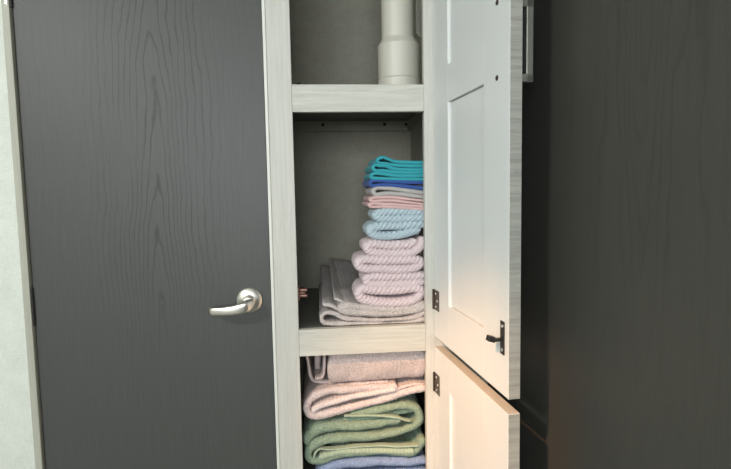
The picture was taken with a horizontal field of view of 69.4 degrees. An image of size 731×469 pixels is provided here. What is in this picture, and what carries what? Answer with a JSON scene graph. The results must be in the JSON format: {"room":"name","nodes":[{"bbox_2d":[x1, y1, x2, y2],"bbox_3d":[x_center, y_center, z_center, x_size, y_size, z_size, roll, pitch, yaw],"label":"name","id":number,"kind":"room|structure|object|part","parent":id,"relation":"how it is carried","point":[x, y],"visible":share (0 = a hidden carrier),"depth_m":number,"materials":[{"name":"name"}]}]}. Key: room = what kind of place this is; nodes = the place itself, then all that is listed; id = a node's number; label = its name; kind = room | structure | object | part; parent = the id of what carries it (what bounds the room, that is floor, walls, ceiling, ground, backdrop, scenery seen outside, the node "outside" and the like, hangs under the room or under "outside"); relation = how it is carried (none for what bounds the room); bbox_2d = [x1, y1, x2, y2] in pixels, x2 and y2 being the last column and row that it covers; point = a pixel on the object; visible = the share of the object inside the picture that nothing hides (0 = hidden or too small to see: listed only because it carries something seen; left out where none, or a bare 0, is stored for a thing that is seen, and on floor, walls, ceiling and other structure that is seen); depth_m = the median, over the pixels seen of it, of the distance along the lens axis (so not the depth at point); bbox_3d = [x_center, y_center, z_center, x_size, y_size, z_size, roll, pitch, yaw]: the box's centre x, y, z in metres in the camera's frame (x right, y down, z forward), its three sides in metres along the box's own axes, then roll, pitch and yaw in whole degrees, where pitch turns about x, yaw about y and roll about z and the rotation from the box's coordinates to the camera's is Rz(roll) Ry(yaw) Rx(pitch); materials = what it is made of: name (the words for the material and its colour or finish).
{"room":"bathroom","nodes":[
{"label":"bathroom","id":0,"kind":"room"},
{"bbox_2d":[0,0,35,468],"bbox_3d":[-0.782,-0.001,1.424,2.100,2.130,0.570,-1,5,-5],"label":"wall","id":1,"kind":"structure","parent":0,"point":[16,430],"depth_m":1.15,"materials":[{"name":"paint"}]},
{"bbox_2d":[1,0,45,468],"bbox_3d":[-0.742,0.065,1.174,0.015,2.040,0.064,-1,5,-5],"label":"trim","id":2,"kind":"structure","parent":1,"relation":"attached to","point":[7,11],"depth_m":1.14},
{"bbox_2d":[4,0,276,468],"bbox_3d":[-0.477,0.067,1.165,0.524,2.012,0.093,-1,5,-5],"label":"door","id":3,"kind":"structure","parent":1,"relation":"in","point":[143,125],"depth_m":1.17,"materials":[{"name":"grey wood"}]},
{"bbox_3d":[-0.297,0.160,1.157,0.102,0.031,0.028,-1,5,-5],"label":"lever arm","id":4,"kind":"part","parent":3,"relation":"part of","materials":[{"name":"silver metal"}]},
{"bbox_3d":[-0.263,0.150,1.188,0.057,0.057,0.030,-1,5,-5],"label":"lever","id":5,"kind":"part","parent":3,"relation":"part of","materials":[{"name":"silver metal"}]},
{"bbox_2d":[261,0,279,468],"bbox_3d":[-0.215,0.051,1.222,0.007,2.040,0.062,-1,5,-5],"label":"trim","id":6,"kind":"structure","parent":1,"relation":"attached to","point":[262,1],"depth_m":1.19,"materials":[{"name":"white wood"}]},
{"bbox_2d":[488,0,730,468],"bbox_3d":[0.415,0.094,0.046,0.030,2.130,3.800,-1,5,-5],"label":"wall","id":7,"kind":"structure","parent":0,"point":[625,326],"depth_m":0.69,"materials":[{"name":"grey paint"}]},
{"bbox_3d":[-0.623,1.199,0.016,2.200,0.030,3.850,-1,5,-5],"label":"floor","id":8,"kind":"structure","parent":0,"visible":0},
{"bbox_2d":[265,0,533,468],"bbox_3d":[0.029,-0.009,1.283,0.504,2.100,0.919,-1,5,-5],"label":"linen cabinet","id":9,"kind":"object","parent":8,"relation":"on","point":[330,115],"visible":0.88,"depth_m":1.18,"materials":[{"name":"white wood"}]},
{"bbox_3d":[-0.050,-0.045,1.733,0.430,2.100,0.006,-1,5,-5],"label":"panel","id":10,"kind":"part","parent":9,"relation":"part of","materials":[{"name":"white wood"}]},
{"bbox_2d":[293,112,417,120],"bbox_3d":[-0.034,-0.351,1.451,0.408,0.014,0.504,-1,5,-5],"label":"shelf","id":11,"kind":"object","parent":9,"relation":"attached to","point":[408,116],"depth_m":1.60,"materials":[{"name":"white wood"}]},
{"bbox_3d":[-0.016,-0.306,1.192,0.296,0.060,0.019,-1,5,-5],"label":"rail","id":12,"kind":"part","parent":9,"relation":"part of","materials":[{"name":"white wood"}]},
{"bbox_2d":[298,288,423,327],"bbox_3d":[-0.024,0.201,1.498,0.408,0.014,0.504,-1,5,-5],"label":"shelf","id":13,"kind":"object","parent":9,"relation":"attached to","point":[308,308],"depth_m":1.35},
{"bbox_3d":[-0.006,0.246,1.239,0.296,0.062,0.019,-1,5,-5],"label":"rail","id":14,"kind":"part","parent":9,"relation":"part of","materials":[{"name":"white wood"}]},
{"bbox_2d":[315,449,425,468],"bbox_3d":[-0.001,0.577,1.471,0.280,0.100,0.381,-1,5,-5],"label":"bath towel","id":15,"kind":"object","parent":9,"relation":"on","point":[380,461],"visible":0.23,"depth_m":1.29,"materials":[{"name":"blue fabric"}]},
{"bbox_2d":[302,394,424,464],"bbox_3d":[-0.017,0.466,1.460,0.306,0.152,0.382,-1,5,-5],"label":"bath towel","id":16,"kind":"object","parent":15,"relation":"on","point":[393,427],"visible":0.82,"depth_m":1.28,"materials":[{"name":"green fabric"}]},
{"bbox_2d":[303,356,424,419],"bbox_3d":[-0.016,0.384,1.450,0.306,0.088,0.388,-1,5,-5],"label":"bath towel","id":17,"kind":"object","parent":16,"relation":"on","point":[320,401],"visible":0.6,"depth_m":1.27,"materials":[{"name":"pink fabric"}]},
{"bbox_2d":[306,351,424,383],"bbox_3d":[-0.014,0.303,1.448,0.298,0.095,0.378,-1,5,-5],"label":"bath towel","id":18,"kind":"object","parent":17,"relation":"on","point":[324,369],"visible":0.31,"depth_m":1.27,"materials":[{"name":"pink fabric"}]},
{"bbox_2d":[318,283,423,325],"bbox_3d":[-0.001,0.177,1.457,0.258,0.039,0.424,-1,5,-5],"label":"bath towel","id":19,"kind":"object","parent":9,"relation":"on","point":[328,316],"visible":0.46,"depth_m":1.25,"materials":[{"name":"beige fabric"}]},
{"bbox_2d":[321,258,423,316],"bbox_3d":[0.003,0.136,1.467,0.252,0.090,0.453,-1,5,-5],"label":"bath towel","id":20,"kind":"object","parent":19,"relation":"on","point":[337,280],"visible":0.53,"depth_m":1.29,"materials":[{"name":"beige fabric"}]},
{"bbox_2d":[352,278,423,306],"bbox_3d":[0.055,0.140,1.301,0.175,0.061,0.116,-1,5,-5],"label":"ribbed towel","id":21,"kind":"object","parent":20,"relation":"on","point":[404,295],"visible":0.89,"depth_m":1.25,"materials":[{"name":"pink fabric"}]},
{"bbox_2d":[359,270,423,286],"bbox_3d":[0.063,0.104,1.301,0.154,0.043,0.111,-1,5,-5],"label":"ribbed towel","id":22,"kind":"object","parent":21,"relation":"on","point":[379,279],"visible":0.73,"depth_m":1.25,"materials":[{"name":"pink fabric"}]},
{"bbox_2d":[351,250,423,273],"bbox_3d":[0.054,0.065,1.295,0.174,0.049,0.115,-1,5,-5],"label":"ribbed towel","id":23,"kind":"object","parent":22,"relation":"on","point":[363,262],"visible":0.87,"depth_m":1.24,"materials":[{"name":"pink fabric"}]},
{"bbox_2d":[359,234,423,256],"bbox_3d":[0.064,0.027,1.294,0.154,0.051,0.114,-1,5,-5],"label":"ribbed towel","id":24,"kind":"object","parent":23,"relation":"on","point":[412,245],"visible":0.9,"depth_m":1.24,"materials":[{"name":"pink fabric"}]},
{"bbox_2d":[362,220,422,239],"bbox_3d":[0.068,-0.015,1.290,0.146,0.048,0.113,-1,5,-5],"label":"ribbed towel","id":25,"kind":"object","parent":24,"relation":"on","point":[375,230],"visible":0.81,"depth_m":1.24,"materials":[{"name":"blue fabric"}]},
{"bbox_2d":[367,208,422,222],"bbox_3d":[0.074,-0.050,1.289,0.131,0.040,0.113,-1,5,-5],"label":"ribbed towel","id":26,"kind":"object","parent":25,"relation":"on","point":[392,215],"visible":0.84,"depth_m":1.24,"materials":[{"name":"blue fabric"}]},
{"bbox_2d":[362,201,422,210],"bbox_3d":[0.067,-0.072,1.316,0.140,0.025,0.170,-1,5,-5],"label":"cloth","id":27,"kind":"object","parent":26,"relation":"on","point":[390,205],"visible":0.88,"depth_m":1.23,"materials":[{"name":"pink fabric"}]},
{"bbox_2d":[363,195,422,204],"bbox_3d":[0.068,-0.085,1.315,0.138,0.026,0.170,-1,5,-5],"label":"cloth","id":28,"kind":"object","parent":27,"relation":"on","point":[397,199],"visible":0.91,"depth_m":1.23,"materials":[{"name":"pink fabric"}]},
{"bbox_2d":[365,186,422,198],"bbox_3d":[0.071,-0.105,1.314,0.132,0.036,0.170,-1,5,-5],"label":"cloth","id":29,"kind":"object","parent":28,"relation":"on","point":[385,191],"visible":0.83,"depth_m":1.23,"materials":[{"name":"grey fabric"}]},
{"bbox_2d":[363,179,422,189],"bbox_3d":[0.068,-0.123,1.312,0.137,0.030,0.170,-1,5,-5],"label":"cloth","id":30,"kind":"object","parent":29,"relation":"on","point":[371,183],"visible":0.77,"depth_m":1.23,"materials":[{"name":"blue fabric"}]},
{"bbox_2d":[364,172,422,180],"bbox_3d":[0.069,-0.142,1.311,0.135,0.024,0.170,-1,5,-5],"label":"cloth","id":31,"kind":"object","parent":30,"relation":"on","point":[374,175],"visible":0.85,"depth_m":1.23,"materials":[{"name":"teal fabric"}]},
{"bbox_2d":[365,163,422,173],"bbox_3d":[0.071,-0.161,1.320,0.131,0.029,0.187,-1,5,-5],"label":"cloth","id":32,"kind":"object","parent":31,"relation":"on","point":[375,167],"visible":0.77,"depth_m":1.23,"materials":[{"name":"teal fabric"}]},
{"bbox_2d":[368,156,422,167],"bbox_3d":[0.076,-0.177,1.321,0.121,0.031,0.184,-1,5,-5],"label":"cloth","id":33,"kind":"object","parent":32,"relation":"on","point":[381,159],"visible":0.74,"depth_m":1.23,"materials":[{"name":"teal fabric"}]},
{"bbox_2d":[378,0,420,83],"bbox_3d":[0.081,-0.570,1.306,0.107,0.443,0.107,-1,5,-5],"label":"pipe","id":34,"kind":"object","parent":9,"relation":"on","point":[398,49],"visible":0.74,"depth_m":1.27,"materials":[{"name":"grey plastic"}]},
{"bbox_3d":[0.181,-0.030,1.498,0.012,2.100,0.505,-1,5,-5],"label":"panel","id":35,"kind":"part","parent":9,"relation":"part of","materials":[{"name":"white wood"}]},
{"bbox_2d":[416,0,421,36],"bbox_3d":[0.123,-0.553,1.226,0.002,0.180,0.038,2,6,30],"label":"plastic bag","id":36,"kind":"object","parent":9,"relation":"in","point":[418,2],"visible":1,"depth_m":1.23,"materials":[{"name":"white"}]},
{"bbox_3d":[0.193,-0.552,0.988,0.007,0.422,0.195,-2,5,-10],"label":"door panel","id":37,"kind":"part","parent":9,"relation":"part of","materials":[{"name":"white paint"}]},
{"bbox_3d":[0.202,-0.053,1.031,0.007,0.443,0.195,-2,5,-10],"label":"door panel","id":38,"kind":"part","parent":9,"relation":"part of","materials":[{"name":"white paint"}]},
{"bbox_3d":[0.215,0.622,1.086,0.007,0.548,0.194,-2,5,-10],"label":"door panel","id":39,"kind":"part","parent":9,"relation":"part of","materials":[{"name":"white paint"}]},
{"bbox_3d":[0.199,-0.297,1.008,0.055,1.106,0.388,-1,5,-5],"label":"cabinet door","id":40,"kind":"part","parent":9,"relation":"part of","materials":[{"name":"white paint"}]},
{"bbox_3d":[0.215,0.627,1.086,0.055,0.698,0.388,-1,5,-5],"label":"cabinet door","id":41,"kind":"part","parent":9,"relation":"part of","materials":[{"name":"white paint"}]},
{"bbox_3d":[0.254,-0.317,0.867,0.040,0.133,0.013,-2,5,-10],"label":"pull handle","id":42,"kind":"part","parent":9,"relation":"part of","materials":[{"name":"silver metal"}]}
]}

